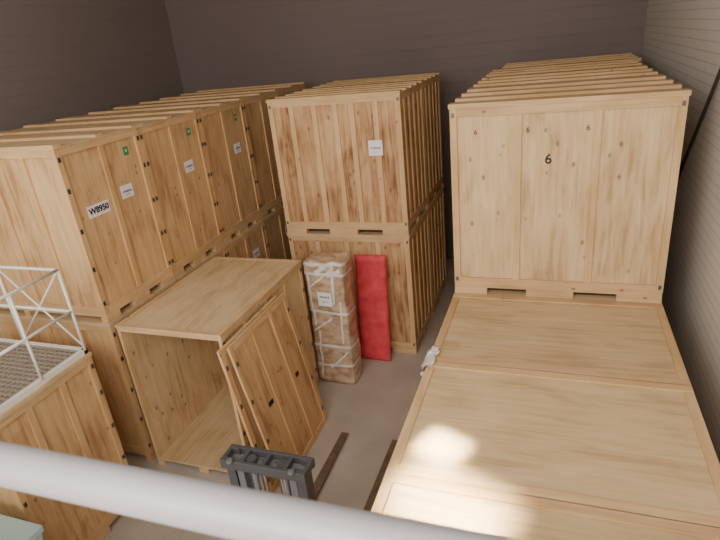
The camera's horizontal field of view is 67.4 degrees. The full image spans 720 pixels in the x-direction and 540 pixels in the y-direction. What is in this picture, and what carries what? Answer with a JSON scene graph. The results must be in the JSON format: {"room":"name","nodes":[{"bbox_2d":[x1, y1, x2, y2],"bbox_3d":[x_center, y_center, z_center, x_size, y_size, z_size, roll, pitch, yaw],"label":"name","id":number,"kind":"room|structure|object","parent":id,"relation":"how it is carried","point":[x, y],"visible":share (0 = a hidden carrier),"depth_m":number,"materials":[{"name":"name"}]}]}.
{"room":"storage warehouse","nodes":[
{"label":"storage warehouse","id":0,"kind":"room"},
{"bbox_2d":[0,0,183,130],"bbox_3d":[-7.140,-1.413,7.913,0.200,8.500,15.200,2,24,19],"label":"wall","id":1,"kind":"structure","parent":0,"point":[59,59],"depth_m":11.14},
{"bbox_2d":[104,259,454,539],"bbox_3d":[-1.460,2.728,7.863,11.280,0.150,15.400,2,24,19],"label":"floor","id":2,"kind":"structure","parent":0,"point":[373,411],"depth_m":8.04,"materials":[{"name":"concrete"}]},
{"bbox_2d":[0,514,43,539],"bbox_3d":[-3.677,3.253,5.407,0.960,1.239,0.850,2,24,19],"label":"box","id":3,"kind":"object","parent":2,"relation":"on","point":[11,528],"visible":1,"depth_m":5.35,"materials":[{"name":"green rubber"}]},
{"bbox_2d":[0,345,127,539],"bbox_3d":[-4.359,2.238,6.599,2.330,2.300,1.364,2,24,19],"label":"crate","id":4,"kind":"object","parent":2,"relation":"on","point":[69,413],"visible":0.57,"depth_m":6.11,"materials":[{"name":"brown wood"}]},
{"bbox_2d":[0,265,87,413],"bbox_3d":[-4.495,0.682,5.941,2.257,1.085,1.290,2,24,19],"label":"cage","id":5,"kind":"object","parent":4,"relation":"on","point":[78,352],"visible":1,"depth_m":6.06,"materials":[{"name":"white paint"}]},
{"bbox_2d":[0,279,175,461],"bbox_3d":[-4.233,1.413,8.500,2.830,2.300,1.423,2,24,19],"label":"crate","id":6,"kind":"object","parent":2,"relation":"on","point":[102,340],"visible":0.18,"depth_m":7.49,"materials":[{"name":"brown wood"}]},
{"bbox_2d":[0,124,174,323],"bbox_3d":[-4.458,-0.692,7.601,2.830,2.300,1.423,2,24,19],"label":"crate","id":7,"kind":"object","parent":6,"relation":"on","point":[79,202],"visible":0.98,"depth_m":6.92,"materials":[{"name":"brown wood"}]},
{"bbox_2d":[176,245,226,282],"bbox_3d":[-3.785,0.847,9.712,2.830,2.300,1.423,2,24,19],"label":"crate","id":8,"kind":"object","parent":2,"relation":"on","point":[221,252],"visible":0.04,"depth_m":8.88,"materials":[{"name":"brown wood"}]},
{"bbox_2d":[0,109,223,278],"bbox_3d":[-4.010,-1.258,8.813,2.830,2.300,1.423,2,24,19],"label":"crate","id":9,"kind":"object","parent":8,"relation":"on","point":[171,142],"visible":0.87,"depth_m":8.32,"materials":[{"name":"brown wood"}]},
{"bbox_2d":[115,257,318,473],"bbox_3d":[-1.923,1.330,8.117,1.584,2.300,2.334,2,24,19],"label":"wooden crate","id":10,"kind":"object","parent":2,"relation":"on","point":[170,344],"visible":0.77,"depth_m":7.84,"materials":[{"name":"brown wood"}]},
{"bbox_2d":[225,219,269,258],"bbox_3d":[-3.337,0.282,10.925,2.830,2.300,1.423,2,24,19],"label":"crate","id":11,"kind":"object","parent":2,"relation":"on","point":[252,243],"visible":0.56,"depth_m":10.26,"materials":[{"name":"brown wood"}]},
{"bbox_2d":[65,98,262,244],"bbox_3d":[-3.562,-1.823,10.025,2.830,2.300,1.423,2,24,19],"label":"crate","id":12,"kind":"object","parent":11,"relation":"on","point":[222,123],"visible":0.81,"depth_m":9.55,"materials":[{"name":"brown wood"}]},
{"bbox_2d":[216,293,327,492],"bbox_3d":[-1.086,1.640,7.345,0.480,2.185,1.620,2,24,19],"label":"panels","id":13,"kind":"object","parent":2,"relation":"on","point":[269,360],"depth_m":7.20,"materials":[{"name":"brown wood"}]},
{"bbox_2d":[263,202,291,259],"bbox_3d":[-2.890,-0.284,12.137,2.830,2.300,1.423,2,24,19],"label":"crate","id":14,"kind":"object","parent":2,"relation":"on","point":[275,227],"visible":0.12,"depth_m":11.26,"materials":[{"name":"brown wood"}]},
{"bbox_2d":[119,89,282,218],"bbox_3d":[-3.115,-2.389,11.238,2.830,2.300,1.423,2,24,19],"label":"crate","id":15,"kind":"object","parent":14,"relation":"on","point":[255,107],"visible":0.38,"depth_m":10.63,"materials":[{"name":"brown wood"}]},
{"bbox_2d":[220,432,397,510],"bbox_3d":[-0.558,2.334,5.845,0.920,1.969,3.860,2,24,19],"label":"forklift stacker","id":16,"kind":"object","parent":2,"relation":"on","point":[244,465],"visible":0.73,"depth_m":4.98,"materials":[{"name":"grey paint"}]},
{"bbox_2d":[303,251,361,384],"bbox_3d":[-0.431,0.815,8.983,0.731,2.274,0.498,3,25,20],"label":"package","id":17,"kind":"object","parent":2,"relation":"on","point":[328,276],"visible":1,"depth_m":8.77,"materials":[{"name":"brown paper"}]},
{"bbox_2d":[287,207,433,353],"bbox_3d":[0.115,0.128,10.423,2.252,2.300,1.576,2,24,19],"label":"crate","id":18,"kind":"object","parent":2,"relation":"on","point":[408,258],"visible":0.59,"depth_m":9.60,"materials":[{"name":"brown wood"}]},
{"bbox_2d":[266,80,427,235],"bbox_3d":[-0.110,-1.977,9.524,2.252,2.300,1.576,2,24,19],"label":"crate","id":19,"kind":"object","parent":18,"relation":"on","point":[350,159],"visible":1,"depth_m":8.87,"materials":[{"name":"brown wood"}]},
{"bbox_2d":[354,254,390,360],"bbox_3d":[0.232,0.685,9.512,0.567,1.972,0.294,3,25,20],"label":"mattress","id":20,"kind":"object","parent":2,"relation":"on","point":[370,270],"visible":0.99,"depth_m":9.45,"materials":[{"name":"fabric"}]},
{"bbox_2d":[428,185,446,311],"bbox_3d":[0.611,-0.499,11.767,2.252,2.300,1.576,2,24,19],"label":"crate","id":21,"kind":"object","parent":2,"relation":"on","point":[436,203],"visible":0.25,"depth_m":11.37,"materials":[{"name":"brown wood"}]},
{"bbox_2d":[307,72,442,206],"bbox_3d":[0.386,-2.604,10.867,2.252,2.300,1.576,2,24,19],"label":"crate","id":22,"kind":"object","parent":21,"relation":"on","point":[430,85],"visible":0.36,"depth_m":10.47,"materials":[{"name":"brown wood"}]},
{"bbox_2d":[371,471,719,539],"bbox_3d":[1.165,2.956,3.538,2.338,2.300,1.576,2,24,19],"label":"crate","id":23,"kind":"object","parent":2,"relation":"on","point":[513,515],"visible":0.96,"depth_m":3.67,"materials":[{"name":"brown wood"}]},
{"bbox_2d":[386,361,719,526],"bbox_3d":[1.661,2.329,4.881,2.338,2.300,1.576,2,24,19],"label":"crate","id":24,"kind":"object","parent":2,"relation":"on","point":[639,447],"visible":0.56,"depth_m":4.30,"materials":[{"name":"brown wood"}]},
{"bbox_2d":[454,290,661,303],"bbox_3d":[2.654,1.076,7.569,2.338,2.300,1.576,2,24,19],"label":"crate","id":25,"kind":"object","parent":2,"relation":"on","point":[490,292],"visible":0.02,"depth_m":6.44,"materials":[{"name":"brown wood"}]},
{"bbox_2d":[448,75,691,303],"bbox_3d":[2.429,-1.029,6.670,2.338,2.300,1.576,2,24,19],"label":"crate","id":26,"kind":"object","parent":25,"relation":"on","point":[562,190],"visible":1,"depth_m":5.97,"materials":[{"name":"brown wood"}]},
{"bbox_2d":[434,293,691,385],"bbox_3d":[2.157,1.703,6.225,2.338,2.300,1.576,2,24,19],"label":"crate","id":27,"kind":"object","parent":2,"relation":"on","point":[607,339],"visible":0.3,"depth_m":5.68,"materials":[{"name":"brown wood"}]},
{"bbox_2d":[420,346,438,375],"bbox_3d":[0.726,1.011,5.579,0.177,0.341,0.403,2,24,19],"label":"scrap","id":28,"kind":"object","parent":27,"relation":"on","point":[430,358],"visible":0.79,"depth_m":5.50,"materials":[{"name":"white"}]},
{"bbox_3d":[3.150,0.449,8.912,2.338,2.300,1.576,2,24,19],"label":"crate","id":29,"kind":"object","parent":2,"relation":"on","visible":0},
{"bbox_2d":[469,65,662,88],"bbox_3d":[2.925,-1.656,8.013,2.338,2.300,1.576,2,24,19],"label":"crate","id":30,"kind":"object","parent":29,"relation":"on","point":[633,71],"visible":0.15,"depth_m":7.58,"materials":[{"name":"brown wood"}]},
{"bbox_3d":[3.646,-0.178,10.256,2.338,2.300,1.576,2,24,19],"label":"crate","id":31,"kind":"object","parent":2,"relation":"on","visible":0},
{"bbox_2d":[483,58,643,77],"bbox_3d":[3.421,-2.283,9.357,2.338,2.300,1.576,2,24,19],"label":"crate","id":32,"kind":"object","parent":31,"relation":"on","point":[622,62],"visible":0.14,"depth_m":8.94,"materials":[{"name":"brown wood"}]},
{"bbox_3d":[4.142,-0.805,11.600,2.338,2.300,1.576,2,24,19],"label":"crate","id":33,"kind":"object","parent":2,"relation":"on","visible":0},
{"bbox_2d":[502,53,641,68],"bbox_3d":[4.031,-2.905,10.661,2.338,2.300,1.576,2,24,19],"label":"crate","id":34,"kind":"object","parent":33,"relation":"on","point":[622,55],"visible":0.16,"depth_m":10.23,"materials":[{"name":"brown wood"}]},
{"bbox_3d":[-2.442,-0.849,13.349,2.830,2.300,1.423,2,24,19],"label":"crate","id":35,"kind":"object","parent":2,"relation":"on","visible":0},
{"bbox_2d":[164,82,305,97],"bbox_3d":[-2.667,-2.954,12.450,2.830,2.300,1.423,2,24,19],"label":"crate","id":36,"kind":"object","parent":35,"relation":"on","point":[286,88],"visible":0.16,"depth_m":11.98,"materials":[{"name":"brown wood"}]},
{"bbox_2d":[164,0,647,258],"bbox_3d":[0.530,-4.278,12.703,11.280,8.500,0.200,2,24,19],"label":"wall","id":37,"kind":"structure","parent":0,"point":[219,44],"depth_m":12.19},
{"bbox_2d":[642,0,719,463],"bbox_3d":[3.311,-0.968,4.260,0.200,8.500,15.200,2,24,19],"label":"wall","id":38,"kind":"structure","parent":0,"point":[681,43],"depth_m":6.29,"materials":[{"name":"grey metal"}]},
{"bbox_2d":[678,68,719,180],"bbox_3d":[3.778,-1.690,5.962,0.040,4.026,3.629,2,24,19],"label":"rod","id":39,"kind":"object","parent":38,"relation":"attached to","point":[717,78],"visible":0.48,"depth_m":6.00,"materials":[{"name":"grey metal"}]},
{"bbox_3d":[-3.835,1.570,0.927,10.880,0.150,2.900,2,24,19],"label":"floor","id":40,"kind":"structure","parent":0,"visible":0},
{"bbox_2d":[0,441,518,539],"bbox_3d":[0.001,0.654,0.689,2.800,0.964,0.049,2,24,19],"label":"metal handrail","id":41,"kind":"object","parent":40,"relation":"on","point":[231,512],"visible":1,"depth_m":0.54,"materials":[{"name":"white metal"}]}
]}

